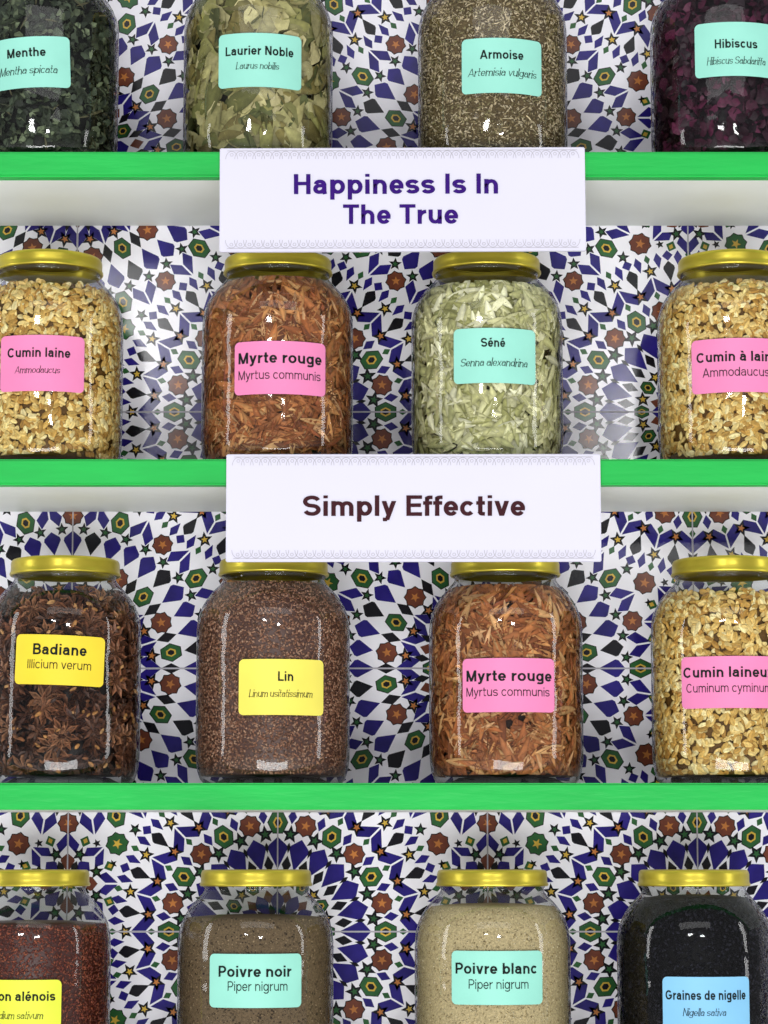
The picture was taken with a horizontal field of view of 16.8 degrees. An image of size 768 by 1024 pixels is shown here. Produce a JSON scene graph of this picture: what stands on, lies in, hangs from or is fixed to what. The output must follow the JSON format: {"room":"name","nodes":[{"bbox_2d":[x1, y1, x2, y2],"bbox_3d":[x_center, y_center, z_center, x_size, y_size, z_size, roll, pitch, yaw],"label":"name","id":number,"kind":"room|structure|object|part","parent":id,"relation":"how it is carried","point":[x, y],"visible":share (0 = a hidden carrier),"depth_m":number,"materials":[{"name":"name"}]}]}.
{"room":"food shop","nodes":[
{"label":"food shop","id":0,"kind":"room"},
{"bbox_2d":[0,0,767,1023],"bbox_3d":[-0.022,-0.228,2.323,1.890,1.558,0.001,0,-8,0],"label":"wall","id":1,"kind":"structure","parent":0,"point":[374,874],"depth_m":2.29,"materials":[{"name":"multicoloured tile"}]},
{"bbox_2d":[0,152,767,225],"bbox_3d":[0.000,-0.277,2.242,1.240,0.021,0.173,0,-8,0],"label":"wall shelf","id":2,"kind":"object","parent":1,"relation":"attached to","point":[37,188],"visible":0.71,"depth_m":2.20,"materials":[{"name":"green paint"}]},
{"bbox_2d":[0,0,118,146],"bbox_3d":[-0.294,-0.380,2.246,0.129,0.184,0.129,0,-8,0],"label":"spice jar","id":3,"kind":"object","parent":2,"relation":"on","point":[32,61],"visible":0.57,"depth_m":2.18,"materials":[{"name":"clear glass"}]},
{"bbox_2d":[0,0,116,151],"bbox_3d":[-0.294,-0.372,2.242,0.126,0.151,0.119,0,-8,0],"label":"leaves","id":4,"kind":"object","parent":3,"relation":"in","point":[79,117],"visible":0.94,"depth_m":2.19,"materials":[{"name":"green plant"}]},
{"bbox_3d":[-0.294,-0.379,2.247,0.129,0.182,0.129,0,-7,0],"label":"glass","id":5,"kind":"part","parent":3,"relation":"part of","materials":[{"name":"clear glass"}]},
{"bbox_2d":[183,0,332,151],"bbox_3d":[-0.109,-0.380,2.246,0.129,0.184,0.129,0,-8,0],"label":"spice jar","id":6,"kind":"object","parent":2,"relation":"on","point":[245,59],"visible":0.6,"depth_m":2.18,"materials":[{"name":"clear glass"}]},
{"bbox_2d":[185,0,330,151],"bbox_3d":[-0.109,-0.372,2.240,0.126,0.151,0.115,0,-8,0],"label":"bay","id":7,"kind":"object","parent":6,"relation":"in","point":[216,118],"visible":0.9,"depth_m":2.20,"materials":[{"name":"green plant"}]},
{"bbox_2d":[219,147,585,252],"bbox_3d":[0.015,-0.258,2.149,0.302,0.088,0.006,0,-8,0],"label":"sign","id":8,"kind":"object","parent":2,"relation":"attached to","point":[472,199],"visible":1,"depth_m":2.15,"materials":[{"name":"white"}]},
{"bbox_2d":[418,0,567,147],"bbox_3d":[0.094,-0.380,2.246,0.129,0.184,0.129,0,-8,0],"label":"spice jar","id":9,"kind":"object","parent":2,"relation":"on","point":[489,65],"visible":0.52,"depth_m":2.18,"materials":[{"name":"clear glass"}]},
{"bbox_2d":[420,0,565,147],"bbox_3d":[0.095,-0.372,2.244,0.125,0.153,0.123,6,-10,-38],"label":"dried mugwort","id":10,"kind":"object","parent":9,"relation":"in","point":[449,117],"visible":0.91,"depth_m":2.20,"materials":[{"name":"food"}]},
{"bbox_2d":[650,0,767,146],"bbox_3d":[0.295,-0.380,2.246,0.129,0.184,0.129,0,-8,0],"label":"spice jar","id":11,"kind":"object","parent":2,"relation":"on","point":[721,48],"visible":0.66,"depth_m":2.19,"materials":[{"name":"clear glass"}]},
{"bbox_3d":[0.295,-0.379,2.247,0.129,0.182,0.129,0,-7,0],"label":"glass","id":12,"kind":"part","parent":11,"relation":"part of","materials":[{"name":"clear glass"}]},
{"bbox_2d":[652,0,767,151],"bbox_3d":[0.295,-0.372,2.242,0.126,0.151,0.119,0,-8,0],"label":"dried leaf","id":13,"kind":"object","parent":11,"relation":"in","point":[691,113],"visible":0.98,"depth_m":2.19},
{"bbox_2d":[0,783,767,811],"bbox_3d":[0.000,0.240,2.174,1.240,0.021,0.173,0,-8,0],"label":"wall shelf","id":14,"kind":"object","parent":1,"relation":"attached to","point":[14,797],"visible":1,"depth_m":2.09,"materials":[{"name":"green paint"}]},
{"bbox_2d":[0,555,140,782],"bbox_3d":[-0.268,0.135,2.179,0.129,0.188,0.129,0,-8,0],"label":"spice jar","id":15,"kind":"object","parent":14,"relation":"on","point":[45,659],"visible":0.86,"depth_m":2.12,"materials":[{"name":"clear glass"}]},
{"bbox_3d":[-0.268,0.048,2.191,0.093,0.014,0.093,0,-7,0],"label":"lid","id":16,"kind":"part","parent":15,"relation":"part of","materials":[{"name":"gold metal"}]},
{"bbox_2d":[0,586,138,777],"bbox_3d":[-0.269,0.143,2.172,0.126,0.155,0.114,-1,-8,4],"label":"star anise","id":17,"kind":"object","parent":15,"relation":"in","point":[46,730],"visible":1,"depth_m":2.13,"materials":[{"name":"brown food"}]},
{"bbox_2d":[196,559,349,782],"bbox_3d":[-0.093,0.135,2.179,0.129,0.188,0.129,0,-8,0],"label":"spice jar","id":18,"kind":"object","parent":14,"relation":"on","point":[266,686],"visible":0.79,"depth_m":2.12,"materials":[{"name":"clear glass"}]},
{"bbox_2d":[197,579,347,777],"bbox_3d":[-0.093,0.140,2.177,0.125,0.163,0.124,0,-8,0],"label":"seeds","id":19,"kind":"object","parent":18,"relation":"in","point":[261,619],"visible":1,"depth_m":2.13,"materials":[{"name":"brown food"}]},
{"bbox_3d":[-0.093,0.048,2.191,0.093,0.014,0.093,0,-7,0],"label":"lid","id":20,"kind":"part","parent":18,"relation":"part of","materials":[{"name":"gold metal"}]},
{"bbox_2d":[429,562,582,782],"bbox_3d":[0.102,0.135,2.179,0.129,0.188,0.129,0,-8,0],"label":"spice jar","id":21,"kind":"object","parent":14,"relation":"on","point":[489,684],"visible":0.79,"depth_m":2.12,"materials":[{"name":"clear glass"}]},
{"bbox_3d":[0.102,0.048,2.191,0.093,0.014,0.093,0,-7,0],"label":"lid","id":22,"kind":"part","parent":21,"relation":"part of","materials":[{"name":"gold metal"}]},
{"bbox_2d":[431,584,581,777],"bbox_3d":[0.101,0.142,2.174,0.126,0.157,0.118,-3,-8,19],"label":"crape myrtle","id":23,"kind":"object","parent":21,"relation":"in","point":[485,620],"visible":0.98,"depth_m":2.13,"materials":[{"name":"orange plant"}]},
{"bbox_2d":[651,555,767,782],"bbox_3d":[0.288,0.135,2.179,0.129,0.188,0.129,0,-8,0],"label":"spice jar","id":24,"kind":"object","parent":14,"relation":"on","point":[707,681],"visible":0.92,"depth_m":2.12,"materials":[{"name":"clear glass"}]},
{"bbox_2d":[652,587,767,777],"bbox_3d":[0.290,0.144,2.176,0.126,0.154,0.120,5,-9,-32],"label":"seeds","id":25,"kind":"object","parent":24,"relation":"in","point":[701,742],"visible":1,"depth_m":2.13,"materials":[{"name":"beige food"}]},
{"bbox_3d":[0.288,0.048,2.191,0.093,0.014,0.093,0,-7,0],"label":"lid","id":26,"kind":"part","parent":24,"relation":"part of","materials":[{"name":"gold metal"}]},
{"bbox_2d":[0,459,767,511],"bbox_3d":[0.000,-0.021,2.208,1.240,0.021,0.173,0,-8,0],"label":"wall shelf","id":27,"kind":"object","parent":1,"relation":"attached to","point":[26,485],"visible":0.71,"depth_m":2.12,"materials":[{"name":"green paint"}]},
{"bbox_2d":[0,249,122,458],"bbox_3d":[-0.287,-0.124,2.213,0.129,0.184,0.129,0,-8,0],"label":"spice jar","id":28,"kind":"object","parent":27,"relation":"on","point":[28,362],"visible":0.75,"depth_m":2.15,"materials":[{"name":"clear glass"}]},
{"bbox_3d":[-0.287,-0.209,2.224,0.093,0.013,0.093,0,-7,0],"label":"lid","id":29,"kind":"part","parent":28,"relation":"part of","materials":[{"name":"gold metal"}]},
{"bbox_2d":[0,278,120,458],"bbox_3d":[-0.287,-0.115,2.209,0.126,0.150,0.121,-1,-8,5],"label":"seeds","id":30,"kind":"object","parent":28,"relation":"in","point":[33,424],"visible":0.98,"depth_m":2.16,"materials":[{"name":"beige food"}]},
{"bbox_2d":[201,253,352,458],"bbox_3d":[-0.091,-0.124,2.213,0.129,0.184,0.129,0,-8,0],"label":"spice jar","id":31,"kind":"object","parent":27,"relation":"on","point":[261,367],"visible":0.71,"depth_m":2.15,"materials":[{"name":"clear glass"}]},
{"bbox_2d":[203,275,350,458],"bbox_3d":[-0.090,-0.117,2.208,0.126,0.153,0.118,1,-8,-11],"label":"crape myrtle","id":32,"kind":"object","parent":31,"relation":"in","point":[284,308],"visible":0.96,"depth_m":2.16,"materials":[{"name":"orange plant"}]},
{"bbox_3d":[-0.091,-0.209,2.224,0.093,0.013,0.093,0,-7,0],"label":"lid","id":33,"kind":"part","parent":31,"relation":"part of","materials":[{"name":"gold metal"}]},
{"bbox_2d":[226,454,600,561],"bbox_3d":[0.024,-0.003,2.115,0.305,0.088,0.006,0,-8,0],"label":"sign","id":34,"kind":"object","parent":27,"relation":"attached to","point":[280,507],"visible":1,"depth_m":2.11,"materials":[{"name":"white paper"}]},
{"bbox_2d":[411,252,562,451],"bbox_3d":[0.088,-0.124,2.213,0.129,0.184,0.129,0,-8,0],"label":"spice jar","id":35,"kind":"object","parent":27,"relation":"on","point":[481,355],"visible":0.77,"depth_m":2.16,"materials":[{"name":"clear glass"}]},
{"bbox_3d":[0.088,-0.209,2.224,0.093,0.013,0.093,0,-7,0],"label":"lid","id":36,"kind":"part","parent":35,"relation":"part of","materials":[{"name":"gold metal"}]},
{"bbox_2d":[413,280,560,453],"bbox_3d":[0.088,-0.114,2.208,0.127,0.148,0.119,0,-8,0],"label":"leaves","id":37,"kind":"object","parent":35,"relation":"in","point":[449,417],"visible":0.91,"depth_m":2.16,"materials":[{"name":"green plant"}]},
{"bbox_2d":[657,249,767,458],"bbox_3d":[0.297,-0.124,2.213,0.129,0.184,0.129,0,-8,0],"label":"spice jar","id":38,"kind":"object","parent":27,"relation":"on","point":[723,364],"visible":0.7,"depth_m":2.16,"materials":[{"name":"clear glass"}]},
{"bbox_2d":[659,278,767,458],"bbox_3d":[0.297,-0.115,2.209,0.126,0.150,0.121,-1,-8,6],"label":"seeds","id":39,"kind":"object","parent":38,"relation":"in","point":[722,425],"visible":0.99,"depth_m":2.16,"materials":[{"name":"beige food"}]},
{"bbox_3d":[0.297,-0.209,2.224,0.093,0.013,0.093,0,-7,0],"label":"lid","id":40,"kind":"part","parent":38,"relation":"part of","materials":[{"name":"gold metal"}]},
{"bbox_3d":[0.000,0.494,2.140,1.240,0.021,0.173,0,-7,0],"label":"wall shelf","id":41,"kind":"object","parent":1,"relation":"attached to","visible":0},
{"bbox_2d":[0,869,110,1023],"bbox_3d":[-0.290,0.390,2.145,0.129,0.188,0.129,0,-8,0],"label":"spice jar","id":42,"kind":"object","parent":41,"relation":"on","point":[21,1001],"visible":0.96,"depth_m":2.08,"materials":[{"name":"clear glass"}]},
{"bbox_3d":[-0.290,0.303,2.157,0.093,0.013,0.093,0,-7,0],"label":"lid","id":43,"kind":"part","parent":42,"relation":"part of","materials":[{"name":"gold metal"}]},
{"bbox_2d":[0,920,108,1023],"bbox_3d":[-0.290,0.406,2.142,0.126,0.139,0.124,0,-8,0],"label":"seeds","id":44,"kind":"object","parent":42,"relation":"in","point":[75,954],"visible":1,"depth_m":2.10,"materials":[{"name":"brown food"}]},
{"bbox_3d":[-0.290,0.391,2.145,0.129,0.186,0.129,0,-7,0],"label":"glass","id":45,"kind":"part","parent":42,"relation":"part of","materials":[{"name":"clear glass"}]},
{"bbox_2d":[177,869,332,1023],"bbox_3d":[-0.106,0.390,2.145,0.129,0.188,0.129,0,-8,0],"label":"spice jar","id":46,"kind":"object","parent":41,"relation":"on","point":[236,980],"visible":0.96,"depth_m":2.09,"materials":[{"name":"clear glass"}]},
{"bbox_2d":[179,914,331,1023],"bbox_3d":[-0.106,0.404,2.143,0.126,0.144,0.125,0,-8,0],"label":"pepper","id":47,"kind":"object","parent":46,"relation":"in","point":[202,937],"visible":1,"depth_m":2.10,"materials":[{"name":"brown food"}]},
{"bbox_3d":[-0.106,0.303,2.157,0.093,0.013,0.093,0,-7,0],"label":"lid","id":48,"kind":"part","parent":46,"relation":"part of","materials":[{"name":"gold metal"}]},
{"bbox_2d":[415,869,570,1023],"bbox_3d":[0.090,0.390,2.145,0.129,0.188,0.129,0,-8,0],"label":"spice jar","id":49,"kind":"object","parent":41,"relation":"on","point":[478,977],"visible":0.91,"depth_m":2.09,"materials":[{"name":"clear glass"}]},
{"bbox_3d":[0.090,0.303,2.157,0.093,0.013,0.093,0,-7,0],"label":"lid","id":50,"kind":"part","parent":49,"relation":"part of","materials":[{"name":"gold metal"}]},
{"bbox_2d":[417,903,568,1023],"bbox_3d":[0.090,0.400,2.144,0.126,0.153,0.125,0,-8,0],"label":"pepper","id":51,"kind":"object","parent":49,"relation":"in","point":[444,930],"visible":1,"depth_m":2.10,"materials":[{"name":"beige food"}]},
{"bbox_2d":[617,869,767,1023],"bbox_3d":[0.257,0.390,2.145,0.129,0.188,0.129,0,-8,0],"label":"spice jar","id":52,"kind":"object","parent":41,"relation":"on","point":[686,1000],"visible":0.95,"depth_m":2.09,"materials":[{"name":"clear glass"}]},
{"bbox_2d":[619,894,767,1023],"bbox_3d":[0.257,0.396,2.144,0.126,0.160,0.124,0,-8,0],"label":"seeds","id":53,"kind":"object","parent":52,"relation":"in","point":[683,935],"visible":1,"depth_m":2.10,"materials":[{"name":"black food"}]},
{"bbox_3d":[0.257,0.303,2.157,0.093,0.013,0.093,0,-7,0],"label":"lid","id":54,"kind":"part","parent":52,"relation":"part of","materials":[{"name":"gold metal"}]}
]}

